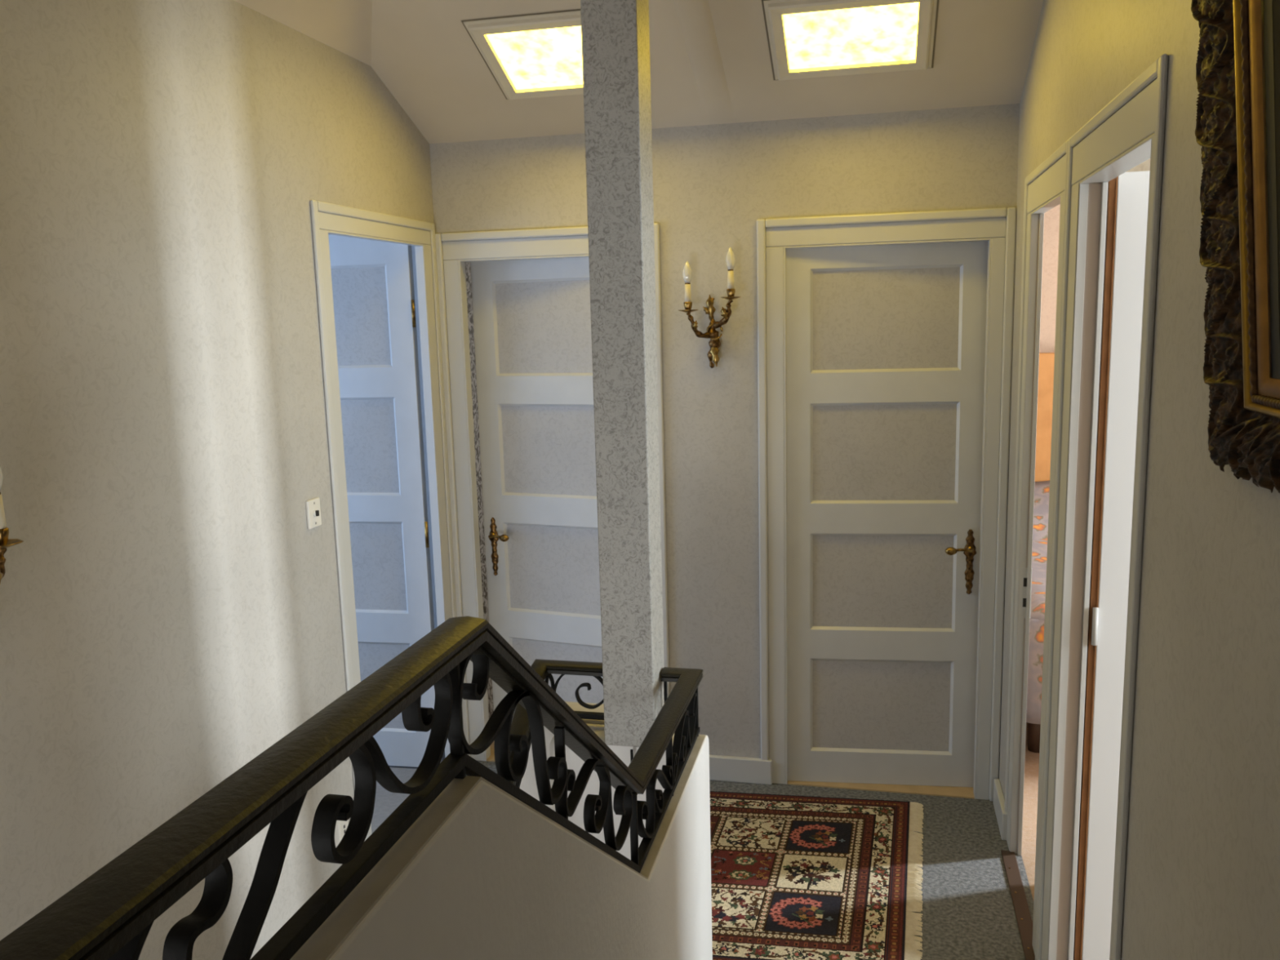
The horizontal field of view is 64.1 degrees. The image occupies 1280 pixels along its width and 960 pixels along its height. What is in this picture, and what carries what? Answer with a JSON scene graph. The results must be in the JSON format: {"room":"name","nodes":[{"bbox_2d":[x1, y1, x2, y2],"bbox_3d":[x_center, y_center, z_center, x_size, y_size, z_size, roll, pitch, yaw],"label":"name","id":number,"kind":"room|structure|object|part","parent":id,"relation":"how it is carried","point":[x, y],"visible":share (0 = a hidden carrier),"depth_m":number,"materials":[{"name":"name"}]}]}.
{"room":"stair landing","nodes":[
{"label":"stair landing","id":0,"kind":"room"},
{"bbox_2d":[0,0,437,959],"bbox_3d":[-2.037,1.275,2.482,1.837,5.900,6.650,1,9,13],"label":"wall","id":1,"kind":"structure","parent":0,"point":[171,611],"depth_m":2.38,"materials":[{"name":"beige paint"}]},
{"bbox_2d":[0,466,23,584],"bbox_3d":[-1.186,0.164,1.766,0.124,0.413,0.223,1,9,13],"label":"wall sconce","id":2,"kind":"object","parent":1,"relation":"attached to","point":[5,543],"visible":1,"depth_m":1.82,"materials":[{"name":"gold metal"}]},
{"bbox_3d":[-1.145,-0.014,1.805,0.032,0.075,0.033,1,9,13],"label":"flame bulb","id":3,"kind":"part","parent":2,"relation":"part of","materials":[{"name":"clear glass"}]},
{"bbox_3d":[-1.174,0.173,1.810,0.099,0.100,0.026,-7,11,-31],"label":"arm","id":4,"kind":"part","parent":2,"relation":"part of","materials":[{"name":"gold metal"}]},
{"bbox_2d":[305,497,321,528],"bbox_3d":[-0.952,0.097,2.996,0.020,0.084,0.066,1,9,13],"label":"light switch","id":5,"kind":"object","parent":1,"relation":"attached to","point":[313,506],"visible":1,"depth_m":2.99,"materials":[{"name":"white plastic"}]},
{"bbox_2d":[334,820,348,848],"bbox_3d":[-0.923,1.090,3.161,0.023,0.110,0.056,1,9,13],"label":"wall socket","id":6,"kind":"object","parent":1,"relation":"attached to","point":[341,826],"visible":0.3,"depth_m":3.14,"materials":[{"name":"white plastic"}]},
{"bbox_2d":[328,234,442,767],"bbox_3d":[-1.136,0.115,3.943,0.674,2.069,0.044,0,9,10],"label":"door","id":7,"kind":"structure","parent":1,"relation":"in","point":[372,281],"depth_m":3.87,"materials":[{"name":"paint"}]},
{"bbox_3d":[-1.161,-0.609,3.834,0.476,0.369,0.018,0,9,10],"label":"panel","id":8,"kind":"part","parent":7,"relation":"part of","materials":[{"name":"wood"}]},
{"bbox_3d":[-1.148,-0.129,3.910,0.476,0.366,0.018,0,9,10],"label":"panel","id":9,"kind":"part","parent":7,"relation":"part of","materials":[{"name":"wood"}]},
{"bbox_3d":[-1.136,0.335,3.985,0.476,0.354,0.018,0,9,10],"label":"panel","id":10,"kind":"part","parent":7,"relation":"part of","materials":[{"name":"wood"}]},
{"bbox_3d":[-1.123,0.812,4.061,0.476,0.359,0.018,0,9,10],"label":"panel","id":11,"kind":"part","parent":7,"relation":"part of","materials":[{"name":"wood"}]},
{"bbox_2d":[310,200,669,841],"bbox_3d":[-0.428,0.158,3.476,0.886,2.108,0.910,1,9,13],"label":"door frame","id":12,"kind":"structure","parent":1,"relation":"attached to","point":[425,255],"depth_m":3.78,"materials":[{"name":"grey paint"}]},
{"bbox_2d":[465,262,493,718],"bbox_3d":[0.472,-0.317,4.672,2.069,2.620,1.945,1,9,13],"label":"wall","id":13,"kind":"structure","parent":0,"point":[468,266],"depth_m":4.24,"materials":[{"name":"paper"}]},
{"bbox_2d":[289,734,712,959],"bbox_3d":[-0.282,1.087,0.577,0.038,1.422,3.834,1,9,13],"label":"wall","id":14,"kind":"structure","parent":0,"point":[482,873],"depth_m":1.11,"materials":[{"name":"paint"}]},
{"bbox_2d":[0,616,702,959],"bbox_3d":[-0.327,0.566,0.516,0.102,0.676,3.824,1,9,13],"label":"stair railing","id":15,"kind":"object","parent":14,"relation":"on","point":[111,914],"visible":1,"depth_m":0.81,"materials":[{"name":"black metal"}]},
{"bbox_3d":[-0.181,0.233,1.002,0.013,0.128,0.007,1,9,13],"label":"post","id":16,"kind":"part","parent":15,"relation":"part of","materials":[{"name":"black metal"}]},
{"bbox_3d":[-0.104,0.388,1.342,0.013,0.134,0.007,1,9,13],"label":"post","id":17,"kind":"part","parent":15,"relation":"part of","materials":[{"name":"black metal"}]},
{"bbox_3d":[-0.010,0.612,1.757,0.013,0.157,0.007,1,9,13],"label":"post","id":18,"kind":"part","parent":15,"relation":"part of","materials":[{"name":"black metal"}]},
{"bbox_3d":[0.060,0.529,2.385,0.007,0.139,0.007,1,9,13],"label":"post","id":19,"kind":"part","parent":15,"relation":"part of","materials":[{"name":"black metal"}]},
{"bbox_3d":[0.059,0.576,2.055,0.013,0.129,0.007,1,9,13],"label":"post","id":20,"kind":"part","parent":15,"relation":"part of","materials":[{"name":"black metal"}]},
{"bbox_3d":[0.127,0.528,2.345,0.013,0.129,0.007,1,9,13],"label":"post","id":21,"kind":"part","parent":15,"relation":"part of","materials":[{"name":"black metal"}]},
{"bbox_2d":[512,701,604,808],"bbox_3d":[-0.104,1.020,2.598,0.385,0.907,0.108,1,9,13],"label":"wall","id":22,"kind":"structure","parent":0,"point":[528,783],"depth_m":2.54,"materials":[{"name":"paint"}]},
{"bbox_2d":[496,658,604,787],"bbox_3d":[-0.271,1.074,1.888,0.258,1.073,1.371,1,9,13],"label":"stair railing","id":23,"kind":"object","parent":22,"relation":"on","point":[520,725],"visible":0.29,"depth_m":2.43,"materials":[{"name":"black metal"}]},
{"bbox_2d":[549,723,674,860],"bbox_3d":[-0.003,2.365,2.685,0.342,3.578,0.119,1,9,13],"label":"wall","id":24,"kind":"structure","parent":0,"point":[574,762],"depth_m":2.38,"materials":[{"name":"paint"}]},
{"bbox_2d":[580,0,664,746],"bbox_3d":[-0.038,-0.489,2.217,0.118,2.207,0.123,1,9,13],"label":"pillar","id":25,"kind":"structure","parent":24,"relation":"on","point":[615,36],"depth_m":2.20,"materials":[{"name":"stone"}]},
{"bbox_2d":[630,749,633,760],"bbox_3d":[-0.018,0.651,2.323,0.006,0.078,0.006,-3,9,-9],"label":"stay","id":26,"kind":"object","parent":24,"relation":"attached to","point":[631,750],"visible":0.35,"depth_m":2.32,"materials":[{"name":"black metal"}]},
{"bbox_2d":[233,0,1043,143],"bbox_3d":[-0.356,-1.164,0.946,2.081,0.727,5.230,1,9,13],"label":"ceiling","id":27,"kind":"structure","parent":0,"point":[423,52],"depth_m":3.21,"materials":[{"name":"paint"}]},
{"bbox_2d":[461,8,583,99],"bbox_3d":[-0.256,-1.324,3.200,0.488,0.164,0.371,1,9,13],"label":"ceiling light","id":28,"kind":"object","parent":27,"relation":"attached to","point":[535,55],"visible":0.62,"depth_m":3.18,"materials":[{"name":"beige"}]},
{"bbox_2d":[486,26,582,89],"bbox_3d":[-0.257,-1.323,3.199,0.380,0.115,0.272,1,9,13],"label":"diffuser","id":29,"kind":"object","parent":28,"relation":"attached to","point":[544,57],"depth_m":3.20,"materials":[{"name":"beige plastic"}]},
{"bbox_2d":[673,0,733,122],"bbox_3d":[0.111,-1.405,2.771,0.100,0.602,1.435,1,9,13],"label":"rafter","id":30,"kind":"object","parent":27,"relation":"attached to","point":[695,17],"visible":1,"depth_m":3.15,"materials":[{"name":"paint"}]},
{"bbox_2d":[761,0,939,80],"bbox_3d":[0.622,-1.310,3.017,0.489,0.155,0.349,1,9,13],"label":"ceiling light","id":31,"kind":"object","parent":27,"relation":"attached to","point":[806,38],"visible":1,"depth_m":3.01,"materials":[{"name":"beige"}]},
{"bbox_2d":[782,2,918,69],"bbox_3d":[0.622,-1.309,3.015,0.381,0.105,0.250,1,9,13],"label":"diffuser","id":32,"kind":"object","parent":31,"relation":"attached to","point":[882,35],"depth_m":3.02,"materials":[{"name":"beige"}]},
{"bbox_2d":[371,722,1039,959],"bbox_3d":[0.444,1.432,2.423,6.600,0.120,7.600,1,9,13],"label":"floor","id":33,"kind":"structure","parent":0,"point":[968,912],"depth_m":3.27,"materials":[{"name":"grey carpet"}]},
{"bbox_2d":[486,750,494,761],"bbox_3d":[-0.265,1.111,4.151,0.677,0.005,0.254,1,9,13],"label":"threshold strip","id":34,"kind":"object","parent":33,"relation":"on","point":[491,758],"visible":0.14,"depth_m":4.12,"materials":[{"name":"brown wood"}]},
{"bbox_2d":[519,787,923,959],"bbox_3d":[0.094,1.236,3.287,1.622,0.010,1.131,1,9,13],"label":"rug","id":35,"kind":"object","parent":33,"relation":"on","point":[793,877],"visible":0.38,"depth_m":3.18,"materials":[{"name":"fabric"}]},
{"bbox_2d":[786,780,974,799],"bbox_3d":[0.907,1.123,3.879,0.682,0.005,0.254,1,9,13],"label":"threshold strip","id":36,"kind":"object","parent":33,"relation":"on","point":[943,791],"visible":0.36,"depth_m":3.77,"materials":[{"name":"brown wood"}]},
{"bbox_2d":[1000,849,1035,959],"bbox_3d":[1.123,1.255,3.013,0.042,0.008,0.631,1,9,13],"label":"threshold strip","id":37,"kind":"object","parent":33,"relation":"on","point":[1023,916],"visible":1,"depth_m":3.02,"materials":[{"name":"brown wood"}]},
{"bbox_2d":[1026,352,1054,752],"bbox_3d":[2.441,0.215,4.565,1.700,1.500,1.917,1,9,13],"label":"bed","id":38,"kind":"object","parent":33,"relation":"on","point":[1046,367],"visible":0.04,"depth_m":4.89,"materials":[{"name":"wood"}]},
{"bbox_3d":[1.577,0.978,4.059,0.070,0.200,0.067,1,9,13],"label":"leg","id":39,"kind":"part","parent":38,"relation":"part of","materials":[{"name":"brown wood"}]},
{"bbox_2d":[1026,480,1049,724],"bbox_3d":[2.429,0.466,4.564,1.624,0.668,1.830,1,9,13],"label":"quilt","id":40,"kind":"object","parent":38,"relation":"on","point":[1042,489],"depth_m":3.98,"materials":[{"name":"fabric"}]},
{"bbox_3d":[2.650,0.067,5.457,1.700,1.500,0.060,1,9,13],"label":"headboard","id":41,"kind":"part","parent":38,"relation":"part of","materials":[{"name":"brown wood"}]},
{"bbox_2d":[429,103,1019,774],"bbox_3d":[0.255,-0.296,3.691,2.111,2.900,0.045,1,9,13],"label":"wall","id":42,"kind":"structure","parent":0,"point":[713,184],"depth_m":3.64,"materials":[{"name":"beige paint"}]},
{"bbox_2d":[470,257,604,711],"bbox_3d":[-0.308,0.141,3.928,0.690,1.979,0.097,2,10,21],"label":"door","id":43,"kind":"structure","parent":42,"relation":"in","point":[532,317],"depth_m":3.95,"materials":[{"name":"paint"}]},
{"bbox_3d":[-0.582,0.265,4.067,0.045,0.237,0.012,2,10,22],"label":"handle plate","id":44,"kind":"part","parent":43,"relation":"part of","materials":[{"name":"gold metal"}]},
{"bbox_3d":[-0.578,0.224,4.027,0.036,0.026,0.080,-7,10,-29],"label":"lever","id":45,"kind":"part","parent":43,"relation":"part of","materials":[{"name":"gold metal"}]},
{"bbox_3d":[-0.531,0.227,3.996,0.041,0.030,0.030,2,10,22],"label":"knob","id":46,"kind":"part","parent":43,"relation":"part of","materials":[{"name":"gold metal"}]},
{"bbox_3d":[-0.315,-0.574,3.843,0.506,0.352,0.018,2,10,22],"label":"panel","id":47,"kind":"part","parent":43,"relation":"part of","materials":[{"name":"wood"}]},
{"bbox_3d":[-0.303,-0.113,3.917,0.506,0.352,0.018,2,10,22],"label":"panel","id":48,"kind":"part","parent":43,"relation":"part of","materials":[{"name":"wood"}]},
{"bbox_3d":[-0.290,0.351,3.991,0.506,0.352,0.018,2,10,22],"label":"panel","id":49,"kind":"part","parent":43,"relation":"part of","materials":[{"name":"wood"}]},
{"bbox_3d":[-0.278,0.815,4.066,0.506,0.352,0.018,2,10,22],"label":"panel","id":50,"kind":"part","parent":43,"relation":"part of","materials":[{"name":"wood"}]},
{"bbox_2d":[678,247,741,368],"bbox_3d":[0.246,-0.594,3.557,0.223,0.413,0.124,1,9,13],"label":"wall sconce","id":51,"kind":"object","parent":42,"relation":"attached to","point":[714,343],"visible":1,"depth_m":3.54,"materials":[{"name":"gold metal"}]},
{"bbox_3d":[0.164,-0.717,3.526,0.033,0.075,0.032,1,9,13],"label":"flame bulb","id":52,"kind":"part","parent":51,"relation":"part of","materials":[{"name":"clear glass"}]},
{"bbox_3d":[0.207,-0.541,3.570,0.099,0.094,0.028,-7,11,-30],"label":"arm","id":53,"kind":"part","parent":51,"relation":"part of","materials":[{"name":"gold metal"}]},
{"bbox_3d":[0.260,-0.518,3.606,0.050,0.247,0.047,1,9,13],"label":"plate","id":54,"kind":"part","parent":51,"relation":"part of","materials":[{"name":"gold metal"}]},
{"bbox_3d":[0.289,-0.578,3.547,0.026,0.100,0.099,-7,11,-31],"label":"arm","id":55,"kind":"part","parent":51,"relation":"part of","materials":[{"name":"gold metal"}]},
{"bbox_3d":[0.309,-0.755,3.485,0.033,0.075,0.032,1,9,13],"label":"flame bulb","id":56,"kind":"part","parent":51,"relation":"part of","materials":[{"name":"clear glass"}]},
{"bbox_2d":[709,754,772,784],"bbox_3d":[0.307,1.093,3.875,0.386,0.096,0.022,1,9,13],"label":"baseboard","id":57,"kind":"structure","parent":42,"relation":"attached to","point":[722,768],"depth_m":3.85,"materials":[{"name":"grey paint"}]},
{"bbox_2d":[756,207,1016,801],"bbox_3d":[0.847,0.122,3.613,0.848,2.068,0.063,1,9,13],"label":"door frame","id":58,"kind":"structure","parent":42,"relation":"attached to","point":[771,261],"depth_m":3.55,"materials":[{"name":"grey paint"}]},
{"bbox_2d":[786,240,988,786],"bbox_3d":[0.866,0.157,3.635,0.690,1.979,0.097,0,9,8],"label":"door","id":59,"kind":"structure","parent":42,"relation":"in","point":[886,344],"depth_m":3.64,"materials":[{"name":"paint"}]},
{"bbox_3d":[0.888,0.831,3.775,0.506,0.352,0.018,0,9,8],"label":"panel","id":60,"kind":"part","parent":59,"relation":"part of","materials":[{"name":"wood"}]},
{"bbox_3d":[0.876,0.367,3.701,0.506,0.352,0.018,0,9,8],"label":"panel","id":61,"kind":"part","parent":59,"relation":"part of","materials":[{"name":"wood"}]},
{"bbox_3d":[0.864,-0.097,3.626,0.506,0.352,0.018,0,9,8],"label":"panel","id":62,"kind":"part","parent":59,"relation":"part of","materials":[{"name":"wood"}]},
{"bbox_3d":[0.852,-0.558,3.553,0.506,0.352,0.018,0,9,8],"label":"panel","id":63,"kind":"part","parent":59,"relation":"part of","materials":[{"name":"wood"}]},
{"bbox_3d":[1.092,0.250,3.585,0.041,0.030,0.030,0,9,8],"label":"knob","id":64,"kind":"part","parent":59,"relation":"part of","materials":[{"name":"gold metal"}]},
{"bbox_3d":[1.148,0.249,3.590,0.080,0.026,0.036,-7,11,-31],"label":"lever","id":65,"kind":"part","parent":59,"relation":"part of","materials":[{"name":"gold metal"}]},
{"bbox_3d":[1.170,0.290,3.622,0.045,0.237,0.012,0,9,8],"label":"handle plate","id":66,"kind":"part","parent":59,"relation":"part of","materials":[{"name":"gold metal"}]},
{"bbox_2d":[1039,158,1150,352],"bbox_3d":[2.417,0.013,2.195,2.782,2.650,6.800,1,9,13],"label":"wall","id":67,"kind":"structure","parent":0,"point":[1051,217],"depth_m":5.54,"materials":[{"name":"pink paint"}]},
{"bbox_2d":[998,0,1279,959],"bbox_3d":[0.673,0.038,0.905,0.032,3.100,5.230,1,9,13],"label":"wall","id":68,"kind":"structure","parent":0,"point":[1202,872],"depth_m":1.49,"materials":[{"name":"beige paint"}]},
{"bbox_2d":[993,778,1007,839],"bbox_3d":[1.238,1.128,3.507,0.020,0.096,0.263,1,9,13],"label":"baseboard","id":69,"kind":"structure","parent":68,"relation":"attached to","point":[998,797],"depth_m":3.47,"materials":[{"name":"grey paint"}]},
{"bbox_2d":[1019,568,1032,617],"bbox_3d":[1.196,0.351,3.166,0.032,0.160,0.003,1,9,13],"label":"strike plate","id":70,"kind":"object","parent":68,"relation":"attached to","point":[1024,571],"visible":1,"depth_m":3.17,"materials":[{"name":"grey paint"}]},
{"bbox_2d":[1004,53,1168,959],"bbox_3d":[1.046,0.264,2.495,0.066,2.131,1.552,1,9,13],"label":"door frame","id":71,"kind":"structure","parent":68,"relation":"attached to","point":[1144,115],"depth_m":2.43,"materials":[{"name":"grey paint"}]},
{"bbox_2d":[1073,170,1150,959],"bbox_3d":[1.414,0.329,2.340,0.715,2.033,0.048,1,9,13],"label":"door","id":72,"kind":"structure","parent":68,"relation":"in","point":[1127,201],"depth_m":2.38,"materials":[{"name":"white paint"}]},
{"bbox_2d":[1191,0,1279,493],"bbox_3d":[0.576,-0.446,0.801,0.115,1.029,0.931,1,9,13],"label":"picture frame","id":73,"kind":"object","parent":68,"relation":"attached to","point":[1237,129],"visible":1,"depth_m":1.12,"materials":[{"name":"brown wood"}]},
{"bbox_3d":[0.621,0.015,0.861,0.032,0.097,0.920,1,9,13],"label":"carved rail","id":74,"kind":"part","parent":73,"relation":"part of","materials":[{"name":"brown wood"}]},
{"bbox_3d":[0.630,-0.494,1.063,0.080,0.819,0.011,1,9,13],"label":"rope moulding","id":75,"kind":"part","parent":73,"relation":"part of","materials":[{"name":"gold metal"}]},
{"bbox_3d":[0.570,-0.450,0.796,0.074,0.811,0.544,1,9,13],"label":"sloped moulding","id":76,"kind":"part","parent":73,"relation":"part of","materials":[{"name":"gold metal"}]},
{"bbox_3d":[0.613,-0.045,0.855,0.011,0.011,0.552,1,9,13],"label":"rope moulding","id":77,"kind":"part","parent":73,"relation":"part of","materials":[{"name":"gold metal"}]}
]}

